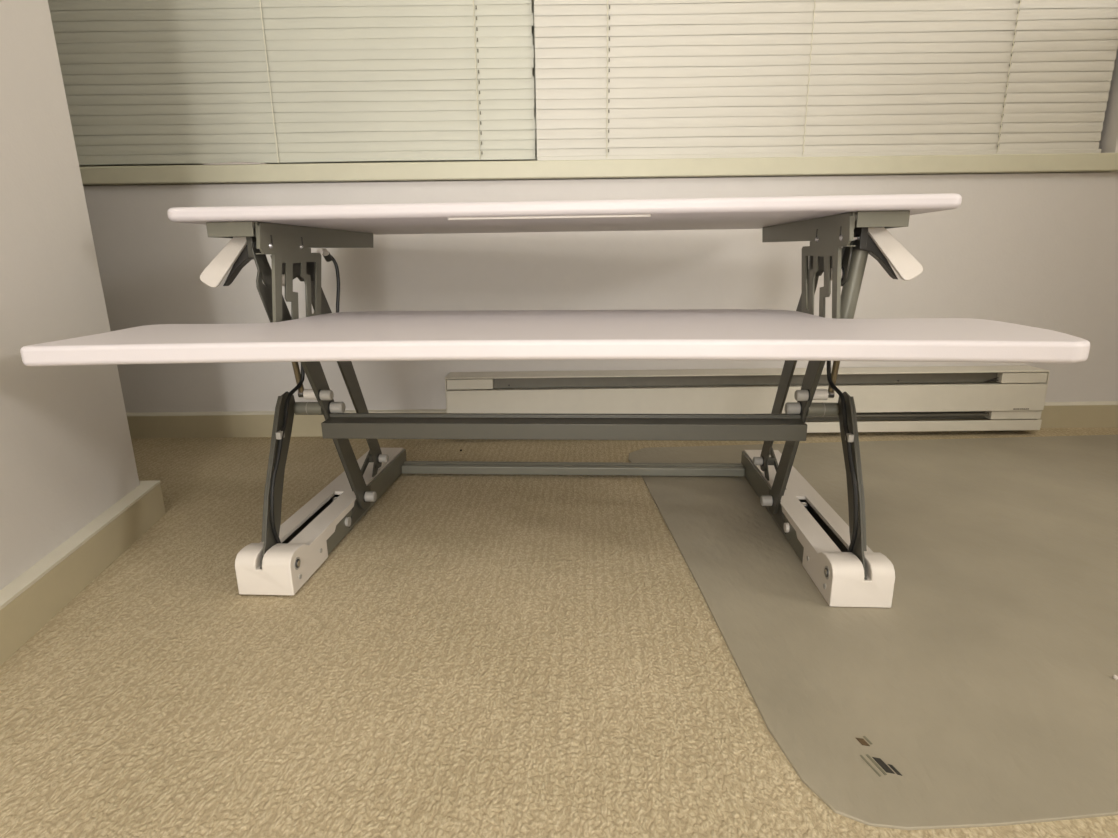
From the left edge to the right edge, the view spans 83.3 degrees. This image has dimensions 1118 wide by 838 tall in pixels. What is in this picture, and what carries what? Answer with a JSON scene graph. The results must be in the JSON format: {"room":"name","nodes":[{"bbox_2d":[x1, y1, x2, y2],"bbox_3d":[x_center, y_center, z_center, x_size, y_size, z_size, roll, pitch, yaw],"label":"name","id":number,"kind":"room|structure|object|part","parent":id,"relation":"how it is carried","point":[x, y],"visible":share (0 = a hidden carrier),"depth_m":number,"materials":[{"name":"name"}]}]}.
{"room":"office","nodes":[
{"label":"office","id":0,"kind":"room"},
{"bbox_2d":[0,0,139,589],"bbox_3d":[-1.411,-0.531,-0.955,1.600,2.400,3.612,-1,14,0],"label":"wall","id":1,"kind":"structure","parent":0,"point":[67,457],"depth_m":0.85,"materials":[{"name":"paint"}]},
{"bbox_2d":[0,481,165,665],"bbox_3d":[-1.385,0.600,-0.652,1.622,0.064,3.632,-1,14,0],"label":"baseboard","id":2,"kind":"structure","parent":1,"relation":"attached to","point":[32,599],"depth_m":0.84,"materials":[{"name":"paint"}]},
{"bbox_2d":[0,427,1117,837],"bbox_3d":[0.855,0.523,-0.228,6.100,0.060,4.500,-1,14,0],"label":"floor","id":3,"kind":"structure","parent":0,"point":[478,655],"depth_m":0.66,"materials":[{"name":"carpet"}]},
{"bbox_2d":[20,193,1089,607],"bbox_3d":[0.001,-0.091,1.063,1.171,0.498,0.813,0,15,3],"label":"desk","id":4,"kind":"object","parent":3,"relation":"on","point":[841,231],"visible":1,"depth_m":0.86,"materials":[{"name":"white laminate"}]},
{"bbox_3d":[-0.489,-0.230,0.921,0.082,0.072,0.017,-1,14,-1],"label":"height lever","id":5,"kind":"part","parent":4,"relation":"part of","materials":[{"name":"white plastic"}]},
{"bbox_3d":[-0.472,-0.233,0.937,0.060,0.068,0.018,0,15,3],"label":"lever stem","id":6,"kind":"part","parent":4,"relation":"part of","materials":[{"name":"black plastic"}]},
{"bbox_3d":[-0.389,0.084,0.865,0.006,0.225,0.147,0,15,3],"label":"arm","id":7,"kind":"part","parent":4,"relation":"part of","materials":[{"name":"grey metal"}]},
{"bbox_3d":[-0.412,-0.217,0.987,0.003,0.166,0.197,0,15,4],"label":"plate","id":8,"kind":"part","parent":4,"relation":"part of","materials":[{"name":"grey metal"}]},
{"bbox_3d":[-0.441,-0.317,1.106,0.070,0.034,0.478,0,15,3],"label":"mounting rail","id":9,"kind":"part","parent":4,"relation":"part of","materials":[{"name":"grey metal"}]},
{"bbox_3d":[-0.375,-0.073,0.897,0.009,0.081,0.022,2,15,9],"label":"spring rod","id":10,"kind":"part","parent":4,"relation":"part of","materials":[{"name":"gold metal"}]},
{"bbox_3d":[-0.337,0.027,0.957,0.007,0.297,0.193,0,15,3],"label":"lift arm","id":11,"kind":"part","parent":4,"relation":"part of","materials":[{"name":"grey metal"}]},
{"bbox_3d":[-0.366,0.135,1.117,0.069,0.042,0.420,0,15,3],"label":"rail","id":12,"kind":"part","parent":4,"relation":"part of","materials":[{"name":"grey metal"}]},
{"bbox_3d":[-0.338,-0.019,1.057,0.007,0.259,0.171,0,15,3],"label":"lift arm","id":13,"kind":"part","parent":4,"relation":"part of","materials":[{"name":"grey metal"}]},
{"bbox_3d":[-0.335,0.140,1.057,0.003,0.046,0.105,0,15,3],"label":"pivot plate","id":14,"kind":"part","parent":4,"relation":"part of","materials":[{"name":"grey metal"}]},
{"bbox_2d":[20,309,1089,365],"bbox_3d":[-0.010,-0.121,0.863,1.169,0.022,0.441,0,15,3],"label":"keyboard tray","id":15,"kind":"object","parent":4,"relation":"on","point":[667,334],"depth_m":0.69,"materials":[{"name":"white laminate"}]},
{"bbox_3d":[0.353,0.142,1.015,0.003,0.046,0.105,0,15,3],"label":"pivot plate","id":16,"kind":"part","parent":4,"relation":"part of","materials":[{"name":"grey metal"}]},
{"bbox_3d":[0.357,-0.017,1.015,0.007,0.259,0.171,0,15,3],"label":"lift arm","id":17,"kind":"part","parent":4,"relation":"part of","materials":[{"name":"grey metal"}]},
{"bbox_3d":[0.391,0.137,1.071,0.069,0.042,0.420,0,15,3],"label":"rail","id":18,"kind":"part","parent":4,"relation":"part of","materials":[{"name":"grey metal"}]},
{"bbox_3d":[0.344,0.029,0.916,0.007,0.297,0.193,0,15,3],"label":"lift arm","id":19,"kind":"part","parent":4,"relation":"part of","materials":[{"name":"grey metal"}]},
{"bbox_3d":[0.391,-0.214,0.938,0.003,0.166,0.197,0,15,3],"label":"plate","id":20,"kind":"part","parent":4,"relation":"part of","materials":[{"name":"grey metal"}]},
{"bbox_3d":[0.374,-0.070,0.851,0.010,0.080,0.022,0,15,3],"label":"spring rod","id":21,"kind":"part","parent":4,"relation":"part of","materials":[{"name":"gold metal"}]},
{"bbox_3d":[0.435,-0.314,1.052,0.070,0.034,0.478,0,15,3],"label":"mounting rail","id":22,"kind":"part","parent":4,"relation":"part of","materials":[{"name":"grey metal"}]},
{"bbox_2d":[841,266,843,281],"bbox_3d":[0.406,-0.209,0.907,0.002,0.023,0.023,0,15,3],"label":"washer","id":23,"kind":"object","parent":4,"relation":"in","point":[842,268],"depth_m":0.90,"materials":[{"name":"silver metal"}]},
{"bbox_3d":[0.384,0.086,0.819,0.006,0.225,0.147,0,15,3],"label":"arm","id":24,"kind":"part","parent":4,"relation":"part of","materials":[{"name":"grey metal"}]},
{"bbox_3d":[0.445,-0.230,0.881,0.060,0.068,0.018,0,15,3],"label":"lever stem","id":25,"kind":"part","parent":4,"relation":"part of","materials":[{"name":"black plastic"}]},
{"bbox_3d":[0.460,-0.227,0.864,0.082,0.072,0.017,1,15,8],"label":"height lever","id":26,"kind":"part","parent":4,"relation":"part of","materials":[{"name":"white plastic"}]},
{"bbox_2d":[628,435,1117,829],"bbox_3d":[0.798,0.176,0.995,1.297,0.004,1.063,-1,14,0],"label":"chair mat","id":27,"kind":"object","parent":3,"relation":"on","point":[985,694],"visible":0.97,"depth_m":0.74,"materials":[{"name":"plastic"}]},
{"bbox_2d":[83,48,1117,412],"bbox_3d":[0.843,-1.166,1.391,6.100,2.400,0.220,-1,14,0],"label":"wall","id":28,"kind":"structure","parent":0,"point":[1038,250],"depth_m":1.49,"materials":[{"name":"paint"}]},
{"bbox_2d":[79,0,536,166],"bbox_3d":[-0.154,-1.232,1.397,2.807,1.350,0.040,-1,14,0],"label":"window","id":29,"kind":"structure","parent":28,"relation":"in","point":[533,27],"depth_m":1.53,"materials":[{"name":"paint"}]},
{"bbox_2d":[48,0,535,164],"bbox_3d":[-0.784,-1.212,1.313,1.447,1.290,0.033,-1,14,0],"label":"blind","id":30,"kind":"object","parent":29,"relation":"attached to","point":[145,81],"visible":0.81,"depth_m":1.43,"materials":[{"name":"white plastic"}]},
{"bbox_3d":[-0.658,-1.191,1.304,0.002,1.236,0.004,-14,19,-41],"label":"ladder cord","id":31,"kind":"part","parent":30,"relation":"part of","materials":[{"name":"white fabric"}]},
{"bbox_3d":[-0.191,-1.197,1.302,0.002,1.236,0.004,-14,19,-41],"label":"ladder cord","id":32,"kind":"part","parent":30,"relation":"part of","materials":[{"name":"white fabric"}]},
{"bbox_2d":[79,153,1117,185],"bbox_3d":[0.000,-0.576,1.468,3.500,0.038,0.108,-1,14,0],"label":"trim","id":33,"kind":"structure","parent":28,"relation":"attached to","point":[1062,162],"depth_m":1.42,"materials":[{"name":"paint"}]},
{"bbox_2d":[203,162,264,164],"bbox_3d":[-0.736,-0.583,1.431,0.128,0.010,0.036,-1,14,0],"label":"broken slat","id":34,"kind":"object","parent":33,"relation":"on","point":[225,162],"visible":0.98,"depth_m":1.42,"materials":[{"name":"white plastic"}]},
{"bbox_2d":[126,401,1117,438],"bbox_3d":[0.857,-0.004,1.571,6.100,0.067,0.015,-1,14,0],"label":"baseboard","id":35,"kind":"structure","parent":28,"relation":"attached to","point":[1099,414],"depth_m":1.57,"materials":[{"name":"paint"}]},
{"bbox_2d":[445,365,1049,432],"bbox_3d":[0.442,-0.043,1.527,1.420,0.146,0.079,-1,14,0],"label":"baseboard heater","id":36,"kind":"object","parent":28,"relation":"attached to","point":[1013,391],"visible":0.82,"depth_m":1.49,"materials":[{"name":"metal"}]},
{"bbox_3d":[0.440,-0.045,1.493,1.410,0.064,0.013,-1,14,0],"label":"panel","id":37,"kind":"part","parent":36,"relation":"part of","materials":[{"name":"metal"}]},
{"bbox_2d":[534,0,1117,159],"bbox_3d":[0.588,-1.226,1.297,1.294,1.290,0.033,-1,14,0],"label":"blind","id":38,"kind":"object","parent":28,"relation":"attached to","point":[616,79],"visible":0.98,"depth_m":1.41,"materials":[{"name":"white plastic"}]},
{"bbox_3d":[0.102,-1.196,1.291,0.002,1.234,0.004,-14,19,-41],"label":"ladder cord","id":39,"kind":"part","parent":38,"relation":"part of","materials":[{"name":"white fabric"}]},
{"bbox_3d":[0.552,-1.201,1.289,0.002,1.234,0.004,-14,19,-41],"label":"ladder cord","id":40,"kind":"part","parent":38,"relation":"part of","materials":[{"name":"white fabric"}]},
{"bbox_3d":[0.596,-0.607,1.455,1.294,0.014,0.024,-1,14,0],"label":"rail","id":41,"kind":"part","parent":38,"relation":"part of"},
{"bbox_3d":[0.996,-1.206,1.287,0.004,1.234,0.003,-1,14,0],"label":"ladder cord","id":42,"kind":"part","parent":38,"relation":"part of","materials":[{"name":"white fabric"}]}
]}

